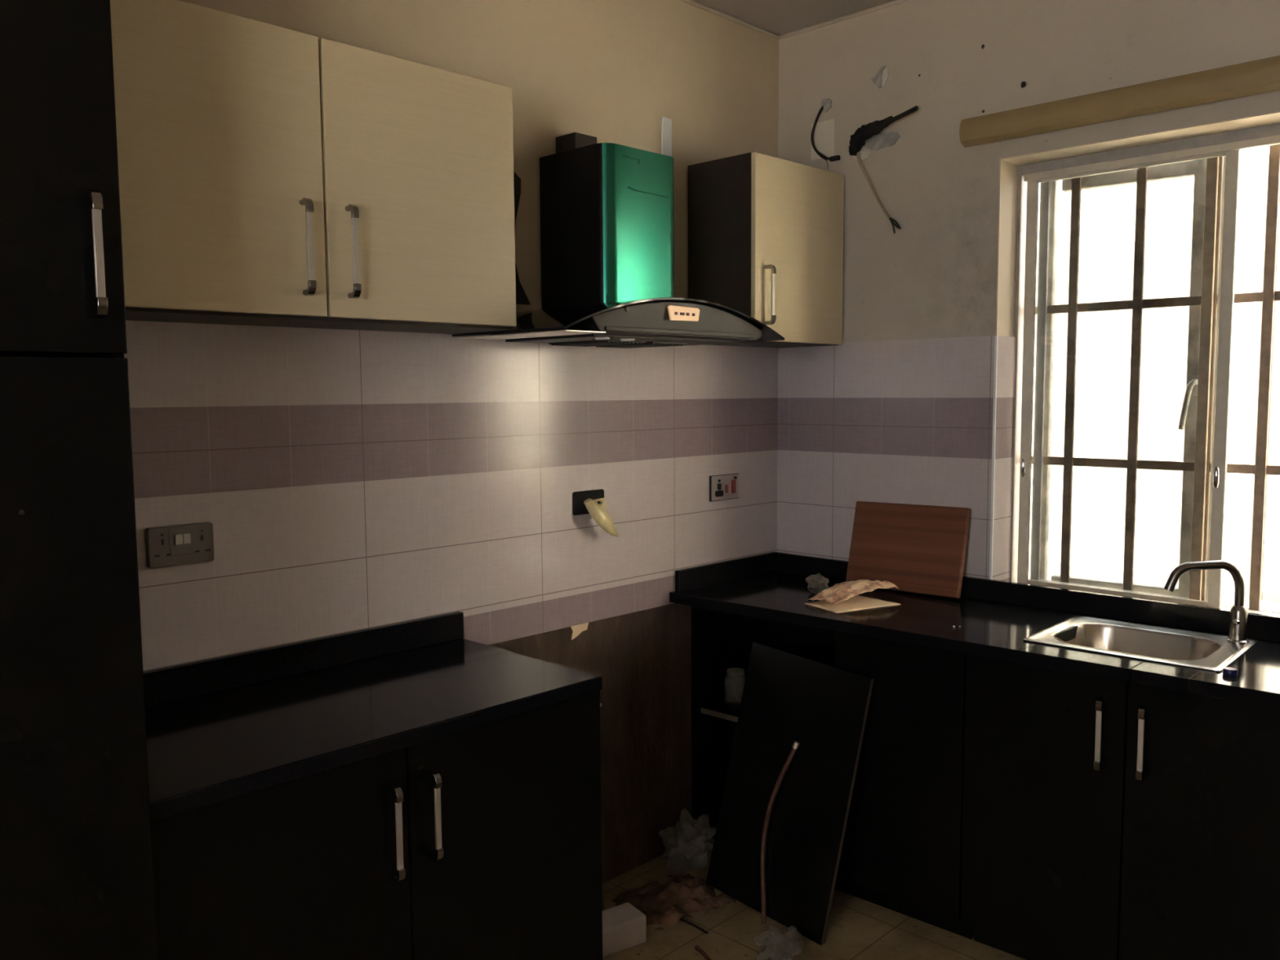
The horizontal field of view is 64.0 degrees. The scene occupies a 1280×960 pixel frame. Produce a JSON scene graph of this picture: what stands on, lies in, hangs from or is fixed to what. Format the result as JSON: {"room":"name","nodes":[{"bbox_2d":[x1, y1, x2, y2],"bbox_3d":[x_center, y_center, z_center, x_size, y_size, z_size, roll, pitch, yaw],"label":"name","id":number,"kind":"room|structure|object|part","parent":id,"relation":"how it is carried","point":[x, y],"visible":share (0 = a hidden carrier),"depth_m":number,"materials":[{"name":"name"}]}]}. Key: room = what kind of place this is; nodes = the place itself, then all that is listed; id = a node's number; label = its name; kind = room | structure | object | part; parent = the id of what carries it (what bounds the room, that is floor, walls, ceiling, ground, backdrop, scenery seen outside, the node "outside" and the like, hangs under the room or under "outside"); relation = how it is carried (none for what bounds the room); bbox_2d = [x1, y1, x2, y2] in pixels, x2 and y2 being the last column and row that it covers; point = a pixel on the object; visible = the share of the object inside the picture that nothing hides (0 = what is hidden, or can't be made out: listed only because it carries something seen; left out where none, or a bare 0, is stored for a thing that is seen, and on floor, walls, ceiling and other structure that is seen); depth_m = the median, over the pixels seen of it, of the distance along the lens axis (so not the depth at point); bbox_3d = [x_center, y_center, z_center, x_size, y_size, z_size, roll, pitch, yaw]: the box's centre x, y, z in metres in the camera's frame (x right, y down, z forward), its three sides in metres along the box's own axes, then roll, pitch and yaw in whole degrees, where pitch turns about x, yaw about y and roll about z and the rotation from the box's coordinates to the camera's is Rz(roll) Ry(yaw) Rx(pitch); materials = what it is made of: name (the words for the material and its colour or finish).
{"room":"kitchen","nodes":[
{"label":"kitchen","id":0,"kind":"room"},
{"bbox_2d":[124,0,778,883],"bbox_3d":[-1.248,-0.032,2.274,0.210,2.945,4.900,4,7,44],"label":"wall","id":1,"kind":"structure","parent":0,"point":[346,481],"depth_m":3.00,"materials":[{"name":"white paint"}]},
{"bbox_2d":[145,521,214,568],"bbox_3d":[-1.043,0.147,2.329,0.027,0.090,0.145,4,7,44],"label":"double socket","id":2,"kind":"object","parent":1,"relation":"attached to","point":[192,543],"visible":1,"depth_m":2.32,"materials":[{"name":"grey plastic"}]},
{"bbox_2d":[174,533,182,544],"bbox_3d":[-1.042,0.134,2.314,0.007,0.023,0.016,4,7,44],"label":"rocker switch","id":3,"kind":"object","parent":2,"relation":"attached to","point":[178,537],"depth_m":2.31,"materials":[{"name":"white plastic"}]},
{"bbox_3d":[-1.038,0.139,2.323,0.002,0.062,0.056,4,7,44],"label":"plate","id":4,"kind":"part","parent":2,"relation":"part of","materials":[{"name":"grey plastic"}]},
{"bbox_2d":[182,533,191,543],"bbox_3d":[-1.029,0.133,2.327,0.007,0.023,0.016,4,7,44],"label":"rocker switch","id":5,"kind":"object","parent":2,"relation":"attached to","point":[186,536],"depth_m":2.32,"materials":[{"name":"white plastic"}]},
{"bbox_2d":[110,0,516,333],"bbox_3d":[-0.778,-0.661,2.322,0.326,0.605,1.062,4,7,44],"label":"upper cabinet","id":6,"kind":"object","parent":1,"relation":"attached to","point":[269,175],"visible":0.89,"depth_m":2.20,"materials":[{"name":"beige laminate"}]},
{"bbox_3d":[-0.878,-0.640,2.051,0.018,0.597,0.522,4,7,44],"label":"door","id":7,"kind":"part","parent":6,"relation":"part of","materials":[{"name":"beige laminate"}]},
{"bbox_3d":[-0.712,-0.499,2.195,0.037,0.205,0.015,4,7,44],"label":"handle","id":8,"kind":"part","parent":6,"relation":"part of","materials":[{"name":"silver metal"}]},
{"bbox_3d":[-0.636,-0.506,2.272,0.037,0.205,0.015,4,7,44],"label":"handle","id":9,"kind":"part","parent":6,"relation":"part of","materials":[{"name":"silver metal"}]},
{"bbox_3d":[-0.508,-0.675,2.429,0.018,0.597,0.524,4,7,44],"label":"door","id":10,"kind":"part","parent":6,"relation":"part of","materials":[{"name":"beige laminate"}]},
{"bbox_2d":[513,171,530,304],"bbox_3d":[-0.370,-0.701,2.957,0.126,0.380,0.024,-5,7,-42],"label":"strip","id":11,"kind":"object","parent":1,"relation":"attached to","point":[521,296],"visible":0.29,"depth_m":2.97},
{"bbox_2d":[570,622,588,639],"bbox_3d":[-0.192,0.474,3.257,0.003,0.057,0.086,4,7,44],"label":"paper scrap","id":12,"kind":"object","parent":1,"relation":"attached to","point":[576,629],"visible":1,"depth_m":3.25,"materials":[{"name":"beige paper"}]},
{"bbox_2d":[572,488,604,515],"bbox_3d":[-0.163,0.070,3.246,0.003,0.074,0.134,4,7,44],"label":"wall box","id":13,"kind":"object","parent":1,"relation":"attached to","point":[579,508],"visible":0.75,"depth_m":3.23,"materials":[{"name":"black plastic"}]},
{"bbox_2d":[583,497,619,536],"bbox_3d":[-0.120,0.120,3.249,0.066,0.130,0.130,4,7,44],"label":"plastic cover","id":14,"kind":"object","parent":13,"relation":"hanging from","point":[596,508],"visible":1,"depth_m":3.21,"materials":[{"name":"beige plastic"}]},
{"bbox_2d":[452,132,784,348],"bbox_3d":[-0.040,-0.706,2.971,0.474,0.624,0.900,4,7,44],"label":"range hood","id":15,"kind":"object","parent":1,"relation":"attached to","point":[607,238],"visible":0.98,"depth_m":2.92,"materials":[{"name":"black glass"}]},
{"bbox_3d":[-0.296,-0.385,2.725,0.448,0.002,0.136,4,7,44],"label":"plate","id":16,"kind":"part","parent":15,"relation":"part of","materials":[{"name":"metal"}]},
{"bbox_2d":[595,337,609,339],"bbox_3d":[-0.101,-0.378,2.738,0.040,0.006,0.040,4,7,44],"label":"lamp","id":17,"kind":"object","parent":15,"relation":"on","point":[596,338],"depth_m":2.72,"materials":[{"name":"white plastic"}]},
{"bbox_3d":[-0.044,-0.410,3.024,0.370,0.009,0.600,4,7,44],"label":"filter panel","id":18,"kind":"part","parent":15,"relation":"part of","materials":[{"name":"grey metal"}]},
{"bbox_2d":[620,338,635,341],"bbox_3d":[-0.034,-0.385,2.806,0.040,0.006,0.040,4,7,44],"label":"lamp","id":19,"kind":"object","parent":15,"relation":"on","point":[622,340],"depth_m":2.79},
{"bbox_3d":[0.121,-0.459,2.830,0.006,0.040,0.128,4,7,44],"label":"control panel","id":20,"kind":"part","parent":15,"relation":"part of","materials":[{"name":"beige plastic"}]},
{"bbox_2d":[661,116,671,156],"bbox_3d":[0.089,-1.099,3.426,0.006,0.215,0.047,4,7,44],"label":"strip","id":21,"kind":"object","parent":1,"relation":"attached to","point":[666,123],"visible":0.56,"depth_m":3.42,"materials":[{"name":"white plastic"}]},
{"bbox_2d":[709,473,738,501],"bbox_3d":[0.308,0.026,3.718,0.016,0.092,0.157,4,7,44],"label":"socket","id":22,"kind":"object","parent":1,"relation":"attached to","point":[724,486],"visible":1,"depth_m":3.71,"materials":[{"name":"white plastic"}]},
{"bbox_2d":[724,484,728,493],"bbox_3d":[0.315,0.032,3.718,0.005,0.030,0.014,4,7,44],"label":"rocker switch","id":23,"kind":"object","parent":22,"relation":"attached to","point":[726,486],"depth_m":3.71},
{"bbox_2d":[731,479,736,493],"bbox_3d":[0.342,0.024,3.745,0.005,0.050,0.022,4,7,44],"label":"rocker switch","id":24,"kind":"object","parent":22,"relation":"attached to","point":[733,481],"depth_m":3.74,"materials":[{"name":"red plastic"}]},
{"bbox_2d":[688,151,844,347],"bbox_3d":[0.462,-0.779,3.590,0.326,0.604,0.516,4,7,44],"label":"upper cabinet","id":25,"kind":"object","parent":1,"relation":"attached to","point":[766,232],"visible":0.91,"depth_m":3.45,"materials":[{"name":"beige laminate"}]},
{"bbox_3d":[0.427,-0.607,3.360,0.037,0.196,0.015,4,7,44],"label":"handle","id":26,"kind":"part","parent":25,"relation":"part of","materials":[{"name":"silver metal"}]},
{"bbox_3d":[0.546,-0.773,3.508,0.018,0.601,0.513,4,7,44],"label":"door","id":27,"kind":"part","parent":25,"relation":"part of","materials":[{"name":"beige laminate"}]},
{"bbox_2d":[680,0,911,39],"bbox_3d":[0.564,-1.364,0.521,4.703,0.012,4.703,4,7,44],"label":"trim","id":28,"kind":"structure","parent":1,"relation":"attached to","point":[689,2],"depth_m":3.62,"materials":[{"name":"beige paint"}]},
{"bbox_2d":[692,0,895,35],"bbox_3d":[0.572,-1.446,0.520,5.100,0.150,5.125,4,7,44],"label":"ceiling","id":29,"kind":"structure","parent":0,"point":[779,17],"depth_m":3.56,"materials":[{"name":"paint"}]},
{"bbox_2d":[602,850,1025,959],"bbox_3d":[0.593,1.613,0.785,5.100,0.100,5.125,4,7,44],"label":"floor","id":30,"kind":"structure","parent":0,"point":[858,929],"depth_m":3.07,"materials":[{"name":"tile"}]},
{"bbox_2d":[0,0,157,959],"bbox_3d":[-1.244,0.183,1.678,0.648,2.620,0.607,4,7,44],"label":"tall cabinet","id":31,"kind":"object","parent":30,"relation":"on","point":[77,872],"visible":1,"depth_m":1.60,"materials":[{"name":"black laminate"}]},
{"bbox_3d":[-1.050,-0.643,1.412,0.018,0.920,0.604,4,7,44],"label":"door","id":32,"kind":"part","parent":31,"relation":"part of","materials":[{"name":"black wood"}]},
{"bbox_3d":[-1.042,0.610,1.521,0.018,1.583,0.604,4,7,44],"label":"door","id":33,"kind":"part","parent":31,"relation":"part of","materials":[{"name":"black wood"}]},
{"bbox_3d":[-0.850,-0.353,1.602,0.037,0.197,0.015,4,7,44],"label":"handle","id":34,"kind":"part","parent":31,"relation":"part of","materials":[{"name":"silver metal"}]},
{"bbox_2d":[151,690,602,959],"bbox_3d":[-0.662,0.982,2.376,0.598,0.899,1.087,4,7,44],"label":"base cabinet","id":35,"kind":"object","parent":30,"relation":"on","point":[482,842],"visible":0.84,"depth_m":2.17,"materials":[{"name":"black laminate"}]},
{"bbox_3d":[-0.675,0.965,1.997,0.018,0.790,0.523,4,7,44],"label":"door","id":36,"kind":"part","parent":35,"relation":"part of","materials":[{"name":"black wood"}]},
{"bbox_2d":[142,611,602,822],"bbox_3d":[-0.675,0.479,2.329,0.590,0.110,1.070,4,7,44],"label":"countertop","id":37,"kind":"structure","parent":35,"relation":"on","point":[220,729],"depth_m":2.31,"materials":[{"name":"black stone"}]},
{"bbox_3d":[-0.503,0.731,2.116,0.037,0.205,0.015,4,7,44],"label":"handle","id":38,"kind":"part","parent":35,"relation":"part of","materials":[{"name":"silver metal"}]},
{"bbox_3d":[-0.436,0.717,2.184,0.037,0.196,0.015,4,7,44],"label":"handle","id":39,"kind":"part","parent":35,"relation":"part of","materials":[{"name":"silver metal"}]},
{"bbox_3d":[-0.296,0.928,2.385,0.018,0.790,0.555,4,7,44],"label":"door","id":40,"kind":"part","parent":35,"relation":"part of","materials":[{"name":"black wood"}]},
{"bbox_2d":[602,902,646,957],"bbox_3d":[-0.084,1.331,3.026,0.185,0.085,0.100,-4,6,-34],"label":"foam block","id":41,"kind":"object","parent":30,"relation":"on","point":[624,926],"visible":0.59,"depth_m":3.00,"materials":[{"name":"white plastic"}]},
{"bbox_2d":[612,873,736,930],"bbox_3d":[0.068,1.333,3.262,0.400,0.073,0.273,-4,6,-37],"label":"rubble heap","id":42,"kind":"object","parent":30,"relation":"on","point":[684,895],"visible":0.84,"depth_m":3.25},
{"bbox_2d":[657,911,707,933],"bbox_3d":[0.091,1.352,3.158,0.273,0.013,0.038,2,6,28],"label":"wire","id":43,"kind":"object","parent":30,"relation":"on","point":[680,919],"visible":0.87,"depth_m":3.12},
{"bbox_2d":[658,807,716,873],"bbox_3d":[0.176,1.242,3.516,0.222,0.174,0.209,-1,5,-10],"label":"plastic bag","id":44,"kind":"object","parent":30,"relation":"on","point":[687,844],"visible":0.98,"depth_m":3.47,"materials":[{"name":"grey plastic"}]},
{"bbox_2d":[694,945,711,959],"bbox_3d":[0.190,1.372,2.946,0.016,0.013,0.120,-3,5,-23],"label":"stick","id":45,"kind":"object","parent":30,"relation":"on","point":[698,948],"visible":1,"depth_m":2.96,"materials":[{"name":"brown wood"}]},
{"bbox_2d":[691,605,851,893],"bbox_3d":[0.553,0.869,3.590,0.600,0.899,0.445,4,7,42],"label":"base cabinet","id":46,"kind":"object","parent":30,"relation":"on","point":[722,641],"visible":0.16,"depth_m":3.70,"materials":[{"name":"black wood"}]},
{"bbox_2d":[702,693,742,716],"bbox_3d":[0.563,0.818,3.596,0.564,0.018,0.404,4,7,42],"label":"shelf","id":47,"kind":"object","parent":46,"relation":"attached to","point":[726,704],"depth_m":3.66,"materials":[{"name":"black wood"}]},
{"bbox_2d":[727,667,744,675],"bbox_3d":[0.342,0.741,3.664,0.080,0.127,0.080,4,7,44],"label":"lid","id":48,"kind":"object","parent":46,"relation":"on","point":[731,671],"visible":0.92,"depth_m":3.64,"materials":[{"name":"grey"}]},
{"bbox_2d":[753,924,804,959],"bbox_3d":[0.404,1.326,2.931,0.125,0.104,0.198,4,7,44],"label":"plastic bag","id":49,"kind":"object","parent":30,"relation":"on","point":[785,943],"visible":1,"depth_m":2.91,"materials":[{"name":"white plastic"}]},
{"bbox_2d":[760,741,799,923],"bbox_3d":[0.419,1.081,3.175,0.144,0.549,0.070,-3,6,-31],"label":"pipe","id":50,"kind":"object","parent":30,"relation":"on","point":[795,746],"visible":1,"depth_m":3.17,"materials":[{"name":"orange metal"}]},
{"bbox_2d":[706,641,874,945],"bbox_3d":[0.457,0.952,3.194,0.488,0.812,0.204,4,7,44],"label":"panel","id":51,"kind":"object","parent":30,"relation":"on","point":[788,698],"visible":0.96,"depth_m":3.17,"materials":[{"name":"black wood"}]},
{"bbox_2d":[836,631,973,939],"bbox_3d":[0.923,0.897,3.242,0.413,0.899,0.464,4,7,42],"label":"base cabinet","id":52,"kind":"object","parent":30,"relation":"on","point":[901,852],"visible":0.5,"depth_m":3.05,"materials":[{"name":"black wood"}]},
{"bbox_2d":[960,653,1279,959],"bbox_3d":[1.384,0.932,2.799,0.863,0.899,0.501,4,7,42],"label":"base cabinet","id":53,"kind":"object","parent":30,"relation":"on","point":[1104,819],"visible":0.94,"depth_m":2.64,"materials":[{"name":"black laminate"}]},
{"bbox_2d":[669,551,1279,708],"bbox_3d":[1.388,0.431,2.733,3.000,0.108,0.628,4,7,44],"label":"countertop","id":54,"kind":"structure","parent":53,"relation":"on","point":[994,617],"depth_m":3.08,"materials":[{"name":"black stone"}]},
{"bbox_2d":[804,573,829,594],"bbox_3d":[0.605,0.353,3.506,0.080,0.070,0.074,0,5,2],"label":"wrapper","id":55,"kind":"object","parent":54,"relation":"on","point":[817,583],"visible":0.97,"depth_m":3.48,"materials":[{"name":"grey plastic"}]},
{"bbox_2d":[804,595,901,613],"bbox_3d":[0.684,0.401,3.331,0.264,0.003,0.185,-3,6,-29],"label":"paper sheet","id":56,"kind":"object","parent":54,"relation":"on","point":[857,602],"visible":0.85,"depth_m":3.31,"materials":[{"name":"beige paper"}]},
{"bbox_2d":[808,579,898,604],"bbox_3d":[0.703,0.362,3.377,0.285,0.058,0.131,-4,6,-32],"label":"crumpled paper","id":57,"kind":"object","parent":54,"relation":"on","point":[837,593],"visible":1,"depth_m":3.35,"materials":[{"name":"beige paper"}]},
{"bbox_2d":[845,501,970,598],"bbox_3d":[0.916,0.233,3.529,0.435,0.301,0.094,4,7,44],"label":"chopping board","id":58,"kind":"object","parent":54,"relation":"on","point":[917,548],"visible":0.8,"depth_m":3.50,"materials":[{"name":"brown wood"}]},
{"bbox_2d":[1023,615,1257,671],"bbox_3d":[1.373,0.513,2.821,0.488,0.159,0.411,4,7,42],"label":"sink","id":59,"kind":"object","parent":54,"relation":"in","point":[1207,651],"visible":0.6,"depth_m":2.90,"materials":[{"name":"metal"}]},
{"bbox_2d":[1163,560,1248,644],"bbox_3d":[1.538,0.329,2.776,0.228,0.224,0.055,-1,5,-2],"label":"tap","id":60,"kind":"object","parent":54,"relation":"on","point":[1237,628],"visible":1,"depth_m":2.77,"materials":[{"name":"metal"}]},
{"bbox_3d":[1.531,0.283,2.780,0.215,0.133,0.026,0,5,2],"label":"spout","id":61,"kind":"part","parent":60,"relation":"part of","materials":[{"name":"metal"}]},
{"bbox_3d":[1.613,0.384,2.772,0.018,0.022,0.039,4,7,44],"label":"lever","id":62,"kind":"part","parent":60,"relation":"part of","materials":[{"name":"silver metal"}]},
{"bbox_3d":[1.429,0.464,2.482,0.032,0.015,0.032,4,7,44],"label":"bottle cap","id":63,"kind":"part","parent":54,"relation":"part of","materials":[{"name":"blue plastic"}]},
{"bbox_3d":[1.087,0.888,2.789,0.428,0.792,0.018,4,7,42],"label":"door","id":64,"kind":"part","parent":53,"relation":"part of","materials":[{"name":"black wood"}]},
{"bbox_3d":[1.184,0.656,2.641,0.015,0.196,0.037,4,7,42],"label":"handle","id":65,"kind":"part","parent":53,"relation":"part of","materials":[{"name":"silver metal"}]},
{"bbox_3d":[1.260,0.662,2.572,0.015,0.196,0.037,4,7,42],"label":"handle","id":66,"kind":"part","parent":53,"relation":"part of","materials":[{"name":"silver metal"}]},
{"bbox_3d":[1.406,0.911,2.499,0.427,0.792,0.018,4,7,42],"label":"door","id":67,"kind":"part","parent":53,"relation":"part of","materials":[{"name":"black wood"}]},
{"bbox_2d":[777,0,1279,582],"bbox_3d":[2.287,-0.066,2.397,5.100,2.945,0.238,4,7,44],"label":"wall","id":68,"kind":"structure","parent":0,"point":[914,405],"depth_m":3.43,"materials":[{"name":"paint"}]},
{"bbox_2d":[811,118,835,159],"bbox_3d":[0.664,-1.237,3.724,0.100,0.130,0.002,4,7,44],"label":"paint patch","id":69,"kind":"object","parent":68,"relation":"attached to","point":[824,132],"visible":1,"depth_m":3.72,"materials":[{"name":"white paint"}]},
{"bbox_2d":[810,106,839,169],"bbox_3d":[0.675,-1.238,3.697,0.038,0.238,0.125,-5,7,-42],"label":"cable","id":70,"kind":"object","parent":68,"relation":"attached to","point":[836,157],"visible":1,"depth_m":3.71,"materials":[{"name":"plastic"}]},
{"bbox_2d":[820,98,831,111],"bbox_3d":[0.673,-1.354,3.703,0.047,0.049,0.004,4,7,44],"label":"plaster patch","id":71,"kind":"object","parent":68,"relation":"attached to","point":[825,103],"visible":1,"depth_m":3.70,"materials":[{"name":"grey paint"}]},
{"bbox_2d":[852,151,871,160],"bbox_3d":[0.784,-1.144,3.614,0.078,0.033,0.005,4,7,44],"label":"plaster repair","id":72,"kind":"object","parent":68,"relation":"attached to","point":[864,155],"visible":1,"depth_m":3.60,"materials":[{"name":"white paint"}]},
{"bbox_2d":[856,151,901,233],"bbox_3d":[0.828,-1.003,3.568,0.020,0.300,0.188,-5,7,-42],"label":"cable","id":73,"kind":"object","parent":68,"relation":"attached to","point":[858,156],"visible":1,"depth_m":3.57,"materials":[{"name":"beige plastic"}]},
{"bbox_2d":[871,65,886,88],"bbox_3d":[0.826,-1.392,3.550,0.059,0.072,0.004,4,7,44],"label":"chip","id":74,"kind":"object","parent":68,"relation":"attached to","point":[877,79],"visible":1,"depth_m":3.55,"materials":[{"name":"white paint"}]},
{"bbox_2d":[862,131,900,151],"bbox_3d":[0.836,-1.180,3.561,0.152,0.065,0.004,4,7,44],"label":"plaster repair","id":75,"kind":"object","parent":68,"relation":"attached to","point":[882,140],"visible":0.8,"depth_m":3.56,"materials":[{"name":"grey paint"}]},
{"bbox_2d":[848,105,918,155],"bbox_3d":[0.829,-1.194,3.516,0.057,0.116,0.286,-4,6,-39],"label":"cable bundle","id":76,"kind":"object","parent":68,"relation":"attached to","point":[857,140],"visible":1,"depth_m":3.54,"materials":[{"name":"black plastic"}]},
{"bbox_3d":[0.876,-1.227,3.458,0.016,0.041,0.140,-4,6,-39],"label":"rod","id":77,"kind":"part","parent":76,"relation":"part of","materials":[{"name":"black plastic"}]},
{"bbox_2d":[881,66,888,86],"bbox_3d":[0.846,-1.391,3.532,0.029,0.061,0.003,4,7,44],"label":"scar","id":78,"kind":"object","parent":68,"relation":"attached to","point":[886,72],"visible":1,"depth_m":3.53,"materials":[{"name":"white paint"}]},
{"bbox_2d":[1021,81,1026,88],"bbox_3d":[1.198,-1.235,3.203,0.017,0.020,0.002,4,7,44],"label":"screw hole","id":79,"kind":"object","parent":68,"relation":"attached to","point":[1023,83],"visible":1,"depth_m":3.20,"materials":[{"name":"black"}]},
{"bbox_2d":[959,55,1279,146],"bbox_3d":[1.617,-1.083,2.772,1.593,0.089,0.050,4,7,44],"label":"rail","id":80,"kind":"object","parent":68,"relation":"attached to","point":[1260,76],"visible":1,"depth_m":2.95,"materials":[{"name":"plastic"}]},
{"bbox_2d":[1009,123,1279,616],"bbox_3d":[1.778,-0.314,3.115,1.194,1.402,0.308,4,7,44],"label":"window","id":81,"kind":"structure","parent":68,"relation":"in","point":[1213,160],"depth_m":3.17,"materials":[{"name":"grey metal"}]},
{"bbox_3d":[1.492,-0.308,3.235,0.494,1.357,0.014,4,7,44],"label":"screen sash","id":82,"kind":"part","parent":81,"relation":"part of","materials":[{"name":"grey metal"}]},
{"bbox_3d":[1.727,-0.037,3.084,1.194,0.028,0.008,4,7,44],"label":"security rail","id":83,"kind":"part","parent":81,"relation":"part of","materials":[{"name":"brown metal"}]},
{"bbox_3d":[1.724,-0.536,3.041,1.194,0.028,0.008,4,7,44],"label":"security rail","id":84,"kind":"part","parent":81,"relation":"part of","materials":[{"name":"brown metal"}]},
{"bbox_3d":[1.689,-0.237,3.152,0.047,0.166,0.053,4,7,44],"label":"casement handle","id":85,"kind":"part","parent":81,"relation":"part of","materials":[{"name":"silver metal"}]},
{"bbox_3d":[1.735,-0.309,3.055,0.032,1.402,0.038,4,7,44],"label":"post","id":86,"kind":"part","parent":81,"relation":"part of","materials":[{"name":"beige metal"}]},
{"bbox_3d":[-0.118,1.936,0.582,20.000,0.100,22.000,4,7,44],"label":"ground","id":87,"kind":"structure","parent":0,"visible":0},
{"bbox_2d":[1028,164,1279,611],"bbox_3d":[2.782,0.031,4.857,10.000,2.920,0.200,4,7,44],"label":"window glass","id":88,"kind":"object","parent":87,"relation":"on","point":[1108,215],"depth_m":5.00,"materials":[{"name":"clear glass"}]}
]}

